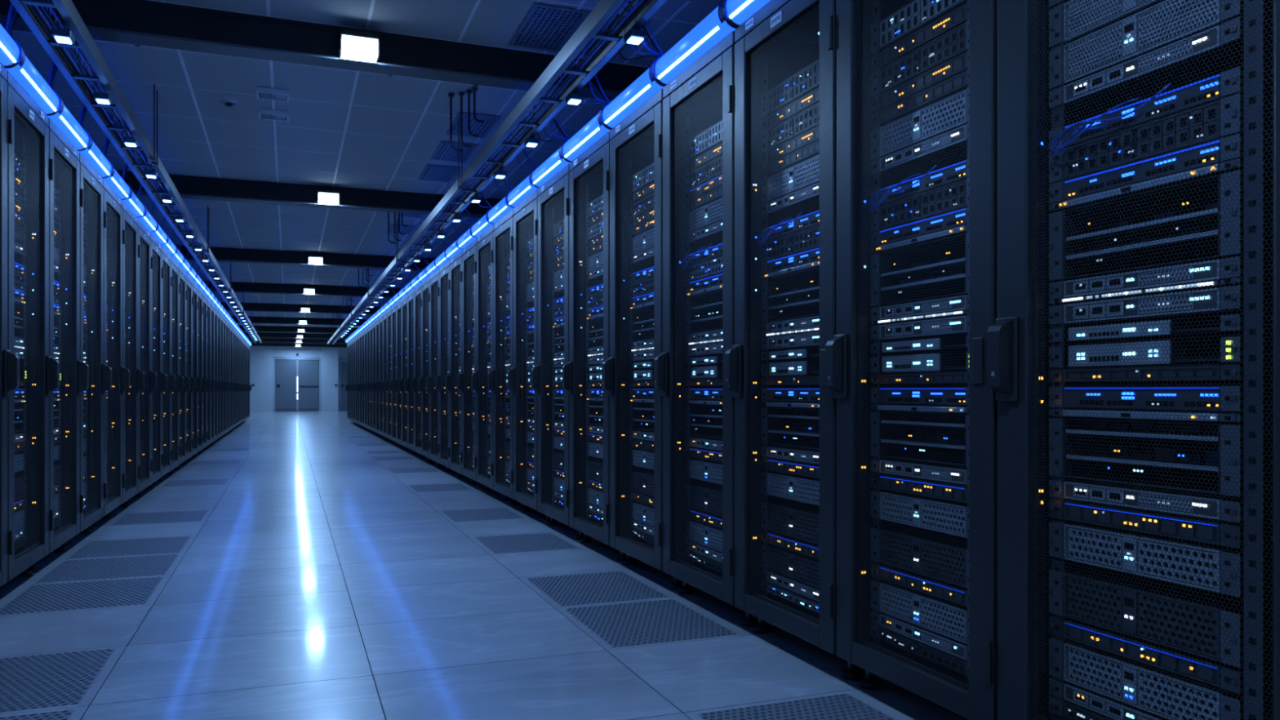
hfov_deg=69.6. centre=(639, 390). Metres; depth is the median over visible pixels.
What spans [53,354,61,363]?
server
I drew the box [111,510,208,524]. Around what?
grille
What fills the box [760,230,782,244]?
cable
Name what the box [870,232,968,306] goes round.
server
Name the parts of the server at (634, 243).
control panel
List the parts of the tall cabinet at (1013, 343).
handle, power strip, mounting rail, light strip, mounting rail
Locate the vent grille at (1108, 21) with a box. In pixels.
[1068,0,1122,36]
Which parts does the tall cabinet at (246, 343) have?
door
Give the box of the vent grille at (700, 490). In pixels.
[690,486,704,510]
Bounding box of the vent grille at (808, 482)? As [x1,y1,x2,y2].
[795,480,819,503]
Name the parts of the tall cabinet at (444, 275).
handle, door, perforated panel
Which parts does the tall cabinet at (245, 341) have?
door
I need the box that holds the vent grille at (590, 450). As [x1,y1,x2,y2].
[589,443,596,456]
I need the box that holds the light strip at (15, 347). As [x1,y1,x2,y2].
[13,345,26,349]
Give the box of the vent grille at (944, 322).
[921,319,951,333]
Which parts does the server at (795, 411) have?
shelf, shelf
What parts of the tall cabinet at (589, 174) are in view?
handle, power strip, name plate, mounting rail, door, perforated panel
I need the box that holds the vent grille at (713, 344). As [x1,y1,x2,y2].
[708,343,721,352]
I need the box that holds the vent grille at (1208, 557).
[1137,540,1218,588]
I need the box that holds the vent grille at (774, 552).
[768,549,788,575]
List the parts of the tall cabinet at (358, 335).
door, perforated panel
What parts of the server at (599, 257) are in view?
control panel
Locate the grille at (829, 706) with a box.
[696,693,895,719]
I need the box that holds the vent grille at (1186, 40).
[1137,38,1193,71]
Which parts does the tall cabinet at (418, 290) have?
handle, door, perforated panel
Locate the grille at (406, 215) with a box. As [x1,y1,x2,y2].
[400,213,423,217]
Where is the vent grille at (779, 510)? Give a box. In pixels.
[768,506,788,533]
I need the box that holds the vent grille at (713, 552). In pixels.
[708,551,722,560]
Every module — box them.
[13,173,26,191]
[13,201,26,217]
[13,211,26,226]
[13,442,26,453]
[13,497,26,511]
[19,380,26,386]
[53,205,61,217]
[53,229,61,239]
[53,237,61,248]
[53,435,61,444]
[53,484,61,493]
[83,228,88,237]
[83,248,88,257]
[83,257,88,264]
[83,430,88,437]
[486,275,490,281]
[504,264,510,271]
[504,280,510,287]
[504,286,510,293]
[504,421,510,426]
[504,454,510,461]
[525,250,533,260]
[525,268,533,277]
[525,275,533,283]
[525,424,533,431]
[525,461,533,468]
[551,234,564,245]
[551,253,564,264]
[551,260,564,271]
[551,382,562,386]
[551,427,564,435]
[551,468,564,477]
[586,210,603,226]
[586,233,603,248]
[586,242,603,256]
[586,382,601,386]
[586,432,603,442]
[586,478,603,490]
[628,182,653,204]
[628,208,653,227]
[628,217,653,236]
[628,380,653,386]
[628,439,653,451]
[628,491,653,506]
[684,143,722,173]
[684,173,722,201]
[684,186,722,211]
[684,378,722,386]
[684,447,722,462]
[684,508,722,528]
[761,87,819,130]
[761,125,819,164]
[761,140,819,177]
[761,376,819,385]
[761,457,819,478]
[761,530,819,559]
[870,1,968,71]
[870,50,968,113]
[870,69,968,128]
[870,372,968,383]
[870,473,968,503]
[870,563,968,607]
[1048,364,1272,382]
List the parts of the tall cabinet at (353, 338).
door, perforated panel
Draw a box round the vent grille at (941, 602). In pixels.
[921,599,964,640]
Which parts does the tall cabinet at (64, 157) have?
mounting rail, perforated panel, door, name plate, power strip, handle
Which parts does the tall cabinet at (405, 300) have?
handle, door, perforated panel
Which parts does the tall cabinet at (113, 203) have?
mounting rail, perforated panel, power strip, door, handle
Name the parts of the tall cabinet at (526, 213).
handle, power strip, door, perforated panel, mounting rail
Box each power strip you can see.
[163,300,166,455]
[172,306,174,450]
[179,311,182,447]
[186,316,188,443]
[192,320,194,440]
[198,324,199,435]
[202,328,203,433]
[368,348,369,421]
[374,346,375,422]
[377,344,378,424]
[382,342,382,425]
[386,339,386,426]
[390,337,391,428]
[394,334,395,430]
[399,332,401,432]
[404,329,407,434]
[411,327,413,436]
[417,322,420,439]
[425,319,427,442]
[433,314,436,445]
[443,309,445,448]
[454,303,457,453]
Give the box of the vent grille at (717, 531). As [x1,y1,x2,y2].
[708,528,722,551]
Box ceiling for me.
[4,0,721,333]
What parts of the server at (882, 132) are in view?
control panel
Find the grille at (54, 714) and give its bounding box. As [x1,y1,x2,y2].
[0,709,75,719]
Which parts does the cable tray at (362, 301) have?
rail, rail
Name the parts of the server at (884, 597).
control panel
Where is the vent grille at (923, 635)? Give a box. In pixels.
[921,631,951,651]
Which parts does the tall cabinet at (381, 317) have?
handle, door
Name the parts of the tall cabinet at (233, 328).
door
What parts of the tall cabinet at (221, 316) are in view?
door, handle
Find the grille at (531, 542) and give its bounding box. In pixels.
[474,533,579,553]
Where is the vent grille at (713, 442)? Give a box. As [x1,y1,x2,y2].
[708,441,722,448]
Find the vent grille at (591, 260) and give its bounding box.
[589,254,596,270]
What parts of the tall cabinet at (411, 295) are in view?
handle, door, perforated panel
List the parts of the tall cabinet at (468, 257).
handle, power strip, door, perforated panel, mounting rail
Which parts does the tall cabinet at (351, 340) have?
door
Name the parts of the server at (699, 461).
control panel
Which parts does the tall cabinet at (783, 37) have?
handle, name plate, power strip, mounting rail, name plate, perforated panel, door, latch plate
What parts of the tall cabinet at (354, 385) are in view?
door, perforated panel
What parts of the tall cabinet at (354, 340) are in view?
door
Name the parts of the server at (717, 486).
control panel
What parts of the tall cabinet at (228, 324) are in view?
door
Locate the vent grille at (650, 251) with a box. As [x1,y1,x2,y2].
[646,248,653,256]
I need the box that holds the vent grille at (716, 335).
[708,330,722,338]
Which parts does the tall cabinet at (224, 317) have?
door, handle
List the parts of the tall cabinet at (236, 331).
door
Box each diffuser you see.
[299,320,306,324]
[301,307,309,311]
[303,288,314,293]
[308,257,322,264]
[318,192,338,204]
[341,35,377,61]
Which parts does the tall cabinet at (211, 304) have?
door, perforated panel, handle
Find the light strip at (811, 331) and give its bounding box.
[761,327,819,337]
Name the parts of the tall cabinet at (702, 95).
handle, name plate, power strip, mounting rail, name plate, perforated panel, door, latch plate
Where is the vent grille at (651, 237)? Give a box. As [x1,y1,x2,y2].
[646,230,653,246]
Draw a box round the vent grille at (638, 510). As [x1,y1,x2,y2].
[633,504,643,521]
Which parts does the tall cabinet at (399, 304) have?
handle, door, perforated panel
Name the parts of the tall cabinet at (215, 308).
door, perforated panel, handle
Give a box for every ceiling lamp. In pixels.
[296,334,302,337]
[297,328,304,332]
[298,319,306,324]
[300,306,310,312]
[302,287,315,294]
[307,254,323,265]
[316,188,340,205]
[338,28,380,63]
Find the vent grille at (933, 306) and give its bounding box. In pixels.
[921,299,951,311]
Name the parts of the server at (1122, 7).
control panel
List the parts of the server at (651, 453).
control panel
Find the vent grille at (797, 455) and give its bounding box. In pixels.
[795,451,813,461]
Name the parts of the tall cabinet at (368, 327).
door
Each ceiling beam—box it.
[0,0,648,101]
[115,170,502,217]
[176,244,436,271]
[203,280,402,297]
[221,302,382,315]
[230,315,368,325]
[237,324,357,333]
[242,331,351,339]
[247,337,346,343]
[250,342,347,347]
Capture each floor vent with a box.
[0,575,171,616]
[0,645,126,715]
[0,705,88,719]
[2,552,185,586]
[38,535,196,561]
[91,509,213,526]
[152,478,232,487]
[179,460,244,465]
[200,448,252,451]
[346,435,384,438]
[355,443,399,445]
[363,449,417,454]
[370,455,427,460]
[384,466,455,473]
[404,482,492,492]
[436,506,546,522]
[468,530,609,555]
[518,568,708,608]
[555,595,784,652]
[683,684,965,719]
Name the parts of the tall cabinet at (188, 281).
perforated panel, door, handle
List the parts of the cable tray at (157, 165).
hanger rod, rail, rail, hanger rod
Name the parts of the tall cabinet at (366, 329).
door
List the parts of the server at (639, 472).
control panel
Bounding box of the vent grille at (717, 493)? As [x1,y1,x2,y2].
[708,491,722,515]
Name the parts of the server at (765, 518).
control panel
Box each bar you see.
[13,297,26,305]
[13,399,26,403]
[551,323,564,328]
[551,396,564,399]
[586,313,603,319]
[586,397,603,400]
[628,301,653,310]
[628,399,653,402]
[684,284,722,297]
[684,400,722,404]
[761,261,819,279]
[761,402,819,408]
[870,224,968,253]
[870,404,968,413]
[1048,158,1240,211]
[1048,409,1240,422]
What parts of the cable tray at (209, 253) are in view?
rail, hanger rod, rail, hanger rod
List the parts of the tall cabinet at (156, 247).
power strip, perforated panel, door, handle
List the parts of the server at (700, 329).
shelf, shelf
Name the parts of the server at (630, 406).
shelf, shelf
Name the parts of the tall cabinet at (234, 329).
door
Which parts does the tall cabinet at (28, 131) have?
mounting rail, perforated panel, name plate, power strip, handle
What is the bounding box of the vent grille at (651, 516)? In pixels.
[646,508,653,524]
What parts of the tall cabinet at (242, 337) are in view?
door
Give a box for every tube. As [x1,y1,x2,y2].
[0,23,19,68]
[6,56,59,115]
[48,104,88,151]
[79,141,111,178]
[102,168,129,199]
[121,187,144,217]
[137,210,157,232]
[150,223,167,244]
[161,238,176,255]
[170,248,183,264]
[178,259,191,272]
[185,267,196,279]
[191,273,201,285]
[196,280,206,291]
[202,285,210,296]
[206,292,213,300]
[209,297,217,304]
[213,301,220,308]
[217,305,223,311]
[220,306,226,315]
[367,317,373,324]
[370,314,376,321]
[373,311,379,319]
[377,307,383,316]
[380,305,387,313]
[384,301,391,310]
[388,296,396,306]
[393,292,402,302]
[398,287,408,297]
[404,280,414,293]
[410,273,422,288]
[417,266,430,282]
[426,260,439,275]
[435,252,449,267]
[444,240,462,259]
[457,226,477,248]
[471,214,493,237]
[487,196,513,224]
[506,175,537,208]
[530,148,569,188]
[562,113,610,162]
[602,68,663,129]
[654,6,735,86]
[724,0,770,28]
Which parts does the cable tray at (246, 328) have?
rail, rail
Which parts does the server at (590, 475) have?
control panel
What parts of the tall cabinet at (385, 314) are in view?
handle, door, perforated panel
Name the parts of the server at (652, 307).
shelf, shelf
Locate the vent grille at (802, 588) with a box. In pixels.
[795,584,813,597]
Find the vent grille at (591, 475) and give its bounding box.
[589,462,596,478]
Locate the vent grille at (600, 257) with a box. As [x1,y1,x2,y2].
[599,251,603,266]
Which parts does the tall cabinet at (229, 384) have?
door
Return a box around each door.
[272,357,321,411]
[338,360,346,410]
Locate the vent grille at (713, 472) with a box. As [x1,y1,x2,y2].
[708,464,722,483]
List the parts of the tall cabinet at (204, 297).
perforated panel, door, handle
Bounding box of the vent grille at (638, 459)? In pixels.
[633,451,643,466]
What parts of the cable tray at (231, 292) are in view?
rail, rail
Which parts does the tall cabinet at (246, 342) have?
door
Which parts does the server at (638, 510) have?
control panel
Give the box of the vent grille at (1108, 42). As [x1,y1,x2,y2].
[1068,22,1122,78]
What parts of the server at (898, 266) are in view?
shelf, shelf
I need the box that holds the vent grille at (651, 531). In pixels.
[646,527,653,533]
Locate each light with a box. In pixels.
[689,274,721,283]
[767,248,819,262]
[767,533,818,549]
[768,388,817,389]
[769,210,819,227]
[769,460,817,467]
[880,160,965,190]
[880,208,965,232]
[880,388,965,389]
[880,476,964,488]
[880,567,964,593]
[933,17,949,28]
[1064,140,1219,182]
[1064,387,1218,389]
[1064,622,1217,668]
[1065,74,1219,128]
[1065,503,1217,526]
[1076,352,1084,359]
[1086,393,1100,395]
[1121,108,1133,119]
[1121,171,1133,177]
[1121,391,1133,399]
[1123,328,1135,332]
[1123,351,1135,355]
[1140,654,1155,661]
[1148,349,1157,356]
[1155,95,1175,104]
[1155,157,1175,165]
[1155,393,1175,395]
[1189,266,1209,271]
[1189,295,1209,300]
[1191,36,1206,44]
[1191,502,1206,506]
[1200,81,1218,89]
[1200,146,1218,153]
[1200,393,1218,396]
[1226,340,1231,359]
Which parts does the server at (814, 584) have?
control panel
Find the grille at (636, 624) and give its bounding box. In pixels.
[564,599,737,647]
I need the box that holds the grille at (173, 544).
[66,536,191,559]
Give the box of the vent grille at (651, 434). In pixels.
[646,433,653,439]
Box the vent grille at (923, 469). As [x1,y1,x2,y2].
[921,466,951,479]
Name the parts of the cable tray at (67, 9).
rail, hanger rod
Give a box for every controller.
[19,369,26,379]
[525,376,531,382]
[551,368,562,373]
[551,374,562,382]
[586,365,601,371]
[586,373,601,381]
[628,361,653,368]
[628,369,653,380]
[684,355,722,364]
[684,366,722,377]
[761,348,819,360]
[761,360,819,376]
[870,335,968,354]
[870,351,968,373]
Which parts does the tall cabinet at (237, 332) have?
perforated panel, door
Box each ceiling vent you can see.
[256,86,288,102]
[258,108,288,121]
[363,268,382,271]
[385,224,415,234]
[395,212,424,217]
[417,164,461,182]
[430,141,479,162]
[445,111,500,138]
[507,3,589,52]
[580,15,649,59]
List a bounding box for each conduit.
[387,212,395,243]
[394,212,401,240]
[398,212,405,235]
[401,213,408,226]
[448,93,462,151]
[457,91,471,147]
[466,89,479,137]
[471,87,484,122]
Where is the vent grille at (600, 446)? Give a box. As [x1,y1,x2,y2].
[599,444,603,457]
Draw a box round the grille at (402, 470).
[387,467,438,473]
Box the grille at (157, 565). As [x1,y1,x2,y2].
[34,554,178,583]
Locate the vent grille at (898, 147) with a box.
[882,115,912,152]
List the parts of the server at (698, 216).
control panel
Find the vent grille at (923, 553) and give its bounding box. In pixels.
[921,542,964,585]
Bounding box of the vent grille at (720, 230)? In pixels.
[708,222,722,232]
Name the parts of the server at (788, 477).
control panel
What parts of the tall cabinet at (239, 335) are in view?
door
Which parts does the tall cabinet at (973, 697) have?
handle, power strip, mounting rail, perforated panel, light strip, mounting rail, latch plate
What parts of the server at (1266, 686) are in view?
control panel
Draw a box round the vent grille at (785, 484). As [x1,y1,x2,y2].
[768,475,788,497]
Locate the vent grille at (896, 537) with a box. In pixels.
[882,532,912,569]
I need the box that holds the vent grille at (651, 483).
[646,475,653,495]
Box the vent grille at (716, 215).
[708,199,722,222]
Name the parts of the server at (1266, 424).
shelf, shelf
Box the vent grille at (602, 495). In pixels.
[599,493,603,506]
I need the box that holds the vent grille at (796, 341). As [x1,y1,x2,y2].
[795,333,813,344]
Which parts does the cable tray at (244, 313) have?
rail, rail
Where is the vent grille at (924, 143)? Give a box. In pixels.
[921,133,951,153]
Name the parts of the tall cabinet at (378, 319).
handle, door, perforated panel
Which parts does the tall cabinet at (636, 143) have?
handle, name plate, power strip, mounting rail, name plate, perforated panel, door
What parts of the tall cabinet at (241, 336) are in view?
door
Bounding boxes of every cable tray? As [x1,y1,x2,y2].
[9,0,155,160]
[122,90,208,251]
[188,207,231,290]
[217,284,244,312]
[232,308,252,326]
[242,324,257,336]
[250,323,262,343]
[327,325,339,344]
[332,324,348,337]
[340,312,361,328]
[351,274,380,315]
[368,219,413,295]
[396,121,486,261]
[460,0,666,186]
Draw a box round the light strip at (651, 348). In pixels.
[628,346,653,351]
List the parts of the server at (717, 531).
control panel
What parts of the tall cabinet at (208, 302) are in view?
perforated panel, door, handle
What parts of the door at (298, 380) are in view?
kick plate, post, kick plate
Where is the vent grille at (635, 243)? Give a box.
[633,234,643,252]
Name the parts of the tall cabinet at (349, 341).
door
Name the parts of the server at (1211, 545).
control panel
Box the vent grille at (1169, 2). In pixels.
[1137,0,1218,49]
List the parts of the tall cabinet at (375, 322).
handle, door, perforated panel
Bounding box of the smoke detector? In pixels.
[220,97,237,106]
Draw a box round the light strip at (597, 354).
[586,353,603,356]
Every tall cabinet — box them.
[0,62,19,586]
[6,71,59,582]
[27,117,88,572]
[62,152,111,549]
[88,180,129,530]
[108,201,144,516]
[125,219,156,504]
[139,233,167,495]
[151,246,175,487]
[161,256,183,479]
[169,265,190,473]
[177,273,195,468]
[184,280,201,463]
[190,287,205,459]
[195,292,209,456]
[200,297,213,453]
[210,302,217,443]
[213,305,220,440]
[217,309,223,439]
[220,312,226,436]
[222,315,228,435]
[225,318,231,432]
[227,321,232,431]
[230,324,235,430]
[231,325,236,428]
[234,328,238,426]
[235,330,239,426]
[237,332,241,425]
[239,334,242,423]
[240,336,244,422]
[241,337,244,422]
[243,338,246,421]
[244,341,247,420]
[245,342,248,419]
[246,342,249,418]
[248,344,250,417]
[248,345,251,417]
[345,342,355,422]
[346,341,350,419]
[348,339,351,420]
[350,337,354,421]
[351,336,355,422]
[353,334,357,423]
[355,333,359,424]
[357,331,362,426]
[360,328,364,426]
[362,327,375,432]
[364,324,378,434]
[367,322,382,435]
[370,320,385,437]
[373,317,380,434]
[377,314,383,435]
[380,311,387,438]
[384,307,402,445]
[389,303,407,448]
[393,298,413,451]
[399,293,415,452]
[404,288,427,457]
[411,283,435,462]
[417,275,444,466]
[426,269,454,471]
[435,260,466,476]
[445,250,479,483]
[457,238,494,490]
[471,225,513,499]
[488,208,535,510]
[507,189,562,523]
[531,164,595,540]
[562,131,639,561]
[601,88,696,589]
[653,31,773,626]
[724,0,880,679]
[825,0,997,719]
[986,0,1279,719]
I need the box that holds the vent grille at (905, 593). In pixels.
[882,586,912,621]
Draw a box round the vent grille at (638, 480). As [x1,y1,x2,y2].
[633,473,643,491]
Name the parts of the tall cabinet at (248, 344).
door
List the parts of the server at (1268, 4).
control panel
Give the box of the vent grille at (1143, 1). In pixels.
[1137,0,1148,4]
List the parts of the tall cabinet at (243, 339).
perforated panel, door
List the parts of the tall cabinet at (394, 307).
handle, door, perforated panel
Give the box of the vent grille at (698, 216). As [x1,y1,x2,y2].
[690,207,704,229]
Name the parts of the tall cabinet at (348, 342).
door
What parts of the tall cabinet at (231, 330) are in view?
perforated panel, door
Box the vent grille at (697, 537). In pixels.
[690,523,704,543]
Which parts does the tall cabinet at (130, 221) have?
power strip, perforated panel, door, handle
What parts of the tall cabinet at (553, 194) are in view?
handle, power strip, mounting rail, door, perforated panel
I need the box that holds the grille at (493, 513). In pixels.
[440,507,524,521]
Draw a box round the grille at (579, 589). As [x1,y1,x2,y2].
[525,571,668,606]
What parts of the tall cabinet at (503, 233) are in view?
handle, power strip, door, perforated panel, mounting rail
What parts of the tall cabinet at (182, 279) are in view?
perforated panel, door, handle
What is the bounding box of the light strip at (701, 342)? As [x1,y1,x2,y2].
[684,338,722,346]
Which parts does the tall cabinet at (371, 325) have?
door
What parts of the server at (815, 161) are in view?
control panel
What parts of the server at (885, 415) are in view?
shelf, shelf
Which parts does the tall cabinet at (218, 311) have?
perforated panel, door, handle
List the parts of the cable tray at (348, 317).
rail, rail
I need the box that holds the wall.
[249,346,346,411]
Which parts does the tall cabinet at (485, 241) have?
handle, power strip, door, perforated panel, mounting rail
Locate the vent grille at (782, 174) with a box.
[768,169,788,198]
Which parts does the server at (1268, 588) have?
control panel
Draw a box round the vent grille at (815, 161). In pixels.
[795,155,819,187]
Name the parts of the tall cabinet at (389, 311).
handle, door, perforated panel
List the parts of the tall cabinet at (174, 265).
perforated panel, door, handle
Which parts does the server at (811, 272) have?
shelf, shelf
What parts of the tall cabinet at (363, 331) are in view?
door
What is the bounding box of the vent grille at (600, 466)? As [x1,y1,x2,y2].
[599,465,603,480]
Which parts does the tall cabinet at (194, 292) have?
perforated panel, door, handle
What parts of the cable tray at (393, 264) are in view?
hanger rod, rail, rail, hanger rod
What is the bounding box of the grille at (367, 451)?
[366,450,403,453]
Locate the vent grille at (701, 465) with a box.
[690,461,704,479]
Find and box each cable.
[5,2,22,63]
[8,5,39,63]
[8,7,43,64]
[9,6,47,65]
[10,0,51,66]
[11,0,56,66]
[27,4,250,333]
[35,5,251,333]
[40,6,253,333]
[44,0,247,322]
[47,48,73,111]
[49,40,79,112]
[49,48,76,111]
[50,40,82,113]
[51,47,86,113]
[52,48,88,114]
[78,80,101,147]
[80,82,102,147]
[80,84,106,148]
[81,49,253,333]
[81,87,110,148]
[81,88,111,149]
[82,91,113,149]
[102,116,123,175]
[104,119,125,175]
[104,120,128,176]
[106,121,132,177]
[121,149,140,196]
[123,150,142,197]
[124,150,145,197]
[124,151,146,198]
[137,168,154,215]
[151,190,166,230]
[161,205,177,242]
[170,225,185,253]
[178,237,192,262]
[337,0,629,334]
[339,0,643,334]
[340,0,652,334]
[342,0,635,330]
[418,235,438,266]
[428,225,448,257]
[438,213,461,247]
[453,197,475,235]
[459,213,475,234]
[467,179,492,221]
[485,157,512,204]
[493,178,511,204]
[502,133,534,185]
[506,133,537,184]
[515,155,536,184]
[528,101,565,159]
[532,102,566,158]
[537,133,565,159]
[540,93,568,157]
[543,127,567,158]
[549,120,568,157]
[560,60,605,125]
[568,56,607,124]
[577,49,609,123]
[577,102,604,126]
[579,90,606,124]
[588,80,608,124]
[607,6,658,81]
[616,1,660,79]
[617,49,657,82]
[628,0,663,79]
[631,44,660,80]
[639,27,662,79]
[681,243,712,266]
[682,246,706,267]
[685,0,723,23]
[719,0,724,22]
[720,0,724,21]
[721,0,725,20]
[722,0,728,19]
[723,0,728,17]
[757,211,802,240]
[760,217,791,243]
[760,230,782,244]
[866,164,937,206]
[868,173,919,209]
[870,190,904,211]
[871,189,889,213]
[1046,83,1171,150]
[1048,97,1139,152]
[1050,123,1110,155]
[1052,124,1083,159]
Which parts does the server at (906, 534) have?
control panel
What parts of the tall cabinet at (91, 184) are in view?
mounting rail, perforated panel, door, power strip, handle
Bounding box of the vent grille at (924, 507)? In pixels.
[921,502,964,533]
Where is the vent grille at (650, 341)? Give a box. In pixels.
[646,340,653,346]
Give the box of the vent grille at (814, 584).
[795,557,819,586]
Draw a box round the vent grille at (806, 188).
[795,186,813,200]
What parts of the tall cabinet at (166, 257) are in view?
perforated panel, door, handle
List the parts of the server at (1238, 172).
shelf, shelf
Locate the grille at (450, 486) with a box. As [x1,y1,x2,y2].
[408,483,471,492]
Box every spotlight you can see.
[51,27,75,44]
[93,92,111,104]
[123,136,137,146]
[144,169,157,178]
[161,195,173,202]
[174,215,184,222]
[185,231,194,237]
[194,245,202,250]
[201,257,208,261]
[208,266,214,271]
[404,266,410,271]
[413,257,420,262]
[423,245,431,250]
[436,231,445,237]
[451,215,461,222]
[470,195,481,202]
[493,169,506,178]
[524,137,539,146]
[565,92,583,104]
[623,28,646,44]
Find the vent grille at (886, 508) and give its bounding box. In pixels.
[882,494,912,523]
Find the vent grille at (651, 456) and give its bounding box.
[646,453,653,468]
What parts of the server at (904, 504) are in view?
control panel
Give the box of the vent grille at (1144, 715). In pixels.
[1137,714,1149,719]
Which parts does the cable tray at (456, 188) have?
hanger rod, rail, rail, hanger rod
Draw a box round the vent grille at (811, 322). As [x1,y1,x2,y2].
[795,318,813,328]
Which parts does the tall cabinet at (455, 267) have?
handle, door, perforated panel, mounting rail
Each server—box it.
[13,222,26,246]
[13,241,26,256]
[13,261,26,275]
[13,288,26,301]
[13,302,26,337]
[13,337,26,346]
[13,348,26,359]
[13,388,26,398]
[13,404,26,432]
[13,433,26,442]
[13,453,26,472]
[13,475,26,500]
[13,508,26,532]
[13,527,26,540]
[53,246,61,264]
[53,262,61,273]
[53,280,61,291]
[53,302,61,312]
[53,315,61,345]
[53,344,61,352]
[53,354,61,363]
[53,388,61,397]
[53,401,61,426]
[53,427,61,435]
[53,444,61,460]
[53,464,61,484]
[53,493,61,511]
[53,509,61,519]
[83,264,88,279]
[83,279,88,286]
[83,293,88,302]
[83,314,88,321]
[83,324,88,350]
[83,389,88,396]
[83,400,88,422]
[83,438,88,451]
[83,456,88,472]
[83,481,88,496]
[106,333,108,354]
[106,400,108,418]
[458,351,460,365]
[471,347,474,364]
[471,397,474,411]
[486,300,490,311]
[486,343,490,361]
[486,389,490,395]
[486,397,490,413]
[486,424,490,434]
[486,437,490,448]
[486,454,490,466]
[504,292,510,304]
[504,303,510,310]
[504,315,510,322]
[504,330,510,337]
[504,339,510,359]
[504,359,510,364]
[504,389,510,395]
[504,398,510,414]
[504,415,510,421]
[504,427,510,438]
[504,441,510,454]
[504,461,510,473]
[504,472,510,478]
[525,281,533,296]
[525,294,533,302]
[525,306,533,315]
[525,324,533,332]
[525,333,533,355]
[525,355,533,361]
[525,363,533,369]
[525,389,533,395]
[525,399,533,417]
[525,417,533,424]
[525,431,533,443]
[525,446,533,462]
[525,467,533,481]
[525,480,533,488]
[551,267,564,285]
[551,282,564,292]
[551,316,564,325]
[551,326,564,352]
[551,351,564,358]
[551,360,564,367]
[551,400,564,421]
[551,435,564,449]
[551,453,564,470]
[551,476,564,493]
[551,490,564,498]
[552,297,564,306]
[552,389,564,396]
[552,421,564,428]
[586,251,603,272]
[586,267,603,279]
[586,284,603,296]
[586,305,603,317]
[586,317,603,347]
[586,346,603,354]
[586,355,603,364]
[586,388,603,397]
[586,401,603,425]
[586,425,603,434]
[586,441,603,458]
[586,460,603,481]
[586,487,603,507]
[586,502,603,515]
[628,228,653,254]
[628,247,653,264]
[628,266,653,283]
[628,292,653,306]
[628,306,653,341]
[628,339,653,349]
[628,350,653,360]
[628,388,653,398]
[628,402,653,431]
[628,430,653,440]
[628,449,653,469]
[628,471,653,496]
[628,502,653,526]
[628,520,653,535]
[684,197,722,232]
[684,220,722,243]
[684,273,722,293]
[684,289,722,333]
[684,328,722,342]
[684,342,722,355]
[684,388,722,399]
[684,404,722,438]
[684,436,722,450]
[684,458,722,484]
[684,484,722,516]
[684,520,722,552]
[684,540,722,562]
[685,242,722,264]
[761,154,819,203]
[761,182,819,215]
[761,209,819,241]
[761,247,819,274]
[761,267,819,322]
[761,315,819,333]
[761,332,819,349]
[761,387,819,401]
[761,407,819,449]
[761,446,819,463]
[761,471,819,505]
[761,502,819,544]
[761,544,819,588]
[761,568,819,601]
[870,87,968,159]
[870,123,968,175]
[870,158,968,206]
[870,207,968,247]
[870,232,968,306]
[870,294,968,320]
[870,315,968,340]
[870,386,968,404]
[870,411,968,466]
[870,458,968,484]
[870,490,968,537]
[870,527,968,588]
[870,580,968,644]
[870,610,968,661]
[1048,0,1071,6]
[1048,0,1164,48]
[1048,0,1272,88]
[1048,16,1272,109]
[1048,66,1272,151]
[1048,93,1272,183]
[1048,133,1272,203]
[1048,169,1272,280]
[1048,256,1272,298]
[1048,284,1272,324]
[1048,314,1272,342]
[1048,336,1272,367]
[1048,386,1272,411]
[1048,417,1272,497]
[1048,480,1272,522]
[1048,498,1272,548]
[1048,521,1272,597]
[1048,568,1272,667]
[1048,616,1272,693]
[1048,639,1272,719]
[1048,678,1168,719]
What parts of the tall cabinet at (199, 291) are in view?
perforated panel, door, handle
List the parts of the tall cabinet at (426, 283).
handle, door, perforated panel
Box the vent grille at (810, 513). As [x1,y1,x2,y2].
[795,511,819,542]
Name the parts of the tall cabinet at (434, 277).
handle, door, perforated panel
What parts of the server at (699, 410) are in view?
shelf, shelf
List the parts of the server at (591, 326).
shelf, shelf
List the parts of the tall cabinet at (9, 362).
door, handle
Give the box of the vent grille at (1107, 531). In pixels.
[1068,528,1122,568]
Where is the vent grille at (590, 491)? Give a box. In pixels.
[589,489,596,504]
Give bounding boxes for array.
[13,153,26,180]
[13,184,26,208]
[13,271,26,291]
[13,536,26,550]
[53,187,61,208]
[53,214,61,231]
[53,288,61,304]
[53,517,61,527]
[83,213,88,229]
[83,236,88,250]
[83,302,88,314]
[486,264,490,275]
[486,280,490,290]
[486,327,490,336]
[504,252,510,265]
[504,270,510,281]
[504,321,510,331]
[525,237,533,253]
[525,257,533,271]
[525,314,533,325]
[525,485,533,493]
[551,218,564,238]
[551,240,564,257]
[551,304,564,318]
[552,496,564,506]
[586,194,603,217]
[586,220,603,239]
[586,292,603,309]
[586,510,603,523]
[628,162,653,192]
[628,192,653,218]
[628,276,653,297]
[628,527,653,543]
[684,119,722,160]
[684,155,722,191]
[684,255,722,282]
[684,550,722,573]
[761,58,819,116]
[761,102,819,152]
[761,225,819,262]
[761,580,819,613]
[870,0,967,54]
[870,20,968,97]
[870,177,968,231]
[870,624,968,677]
[1048,696,1115,719]
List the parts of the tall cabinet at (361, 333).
door, perforated panel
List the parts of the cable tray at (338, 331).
rail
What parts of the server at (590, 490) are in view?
control panel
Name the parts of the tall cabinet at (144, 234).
power strip, perforated panel, door, handle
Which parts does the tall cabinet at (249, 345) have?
door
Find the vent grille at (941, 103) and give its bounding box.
[921,92,964,136]
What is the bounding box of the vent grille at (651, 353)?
[646,351,653,358]
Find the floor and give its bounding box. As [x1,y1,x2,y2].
[0,410,891,719]
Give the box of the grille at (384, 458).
[373,456,415,460]

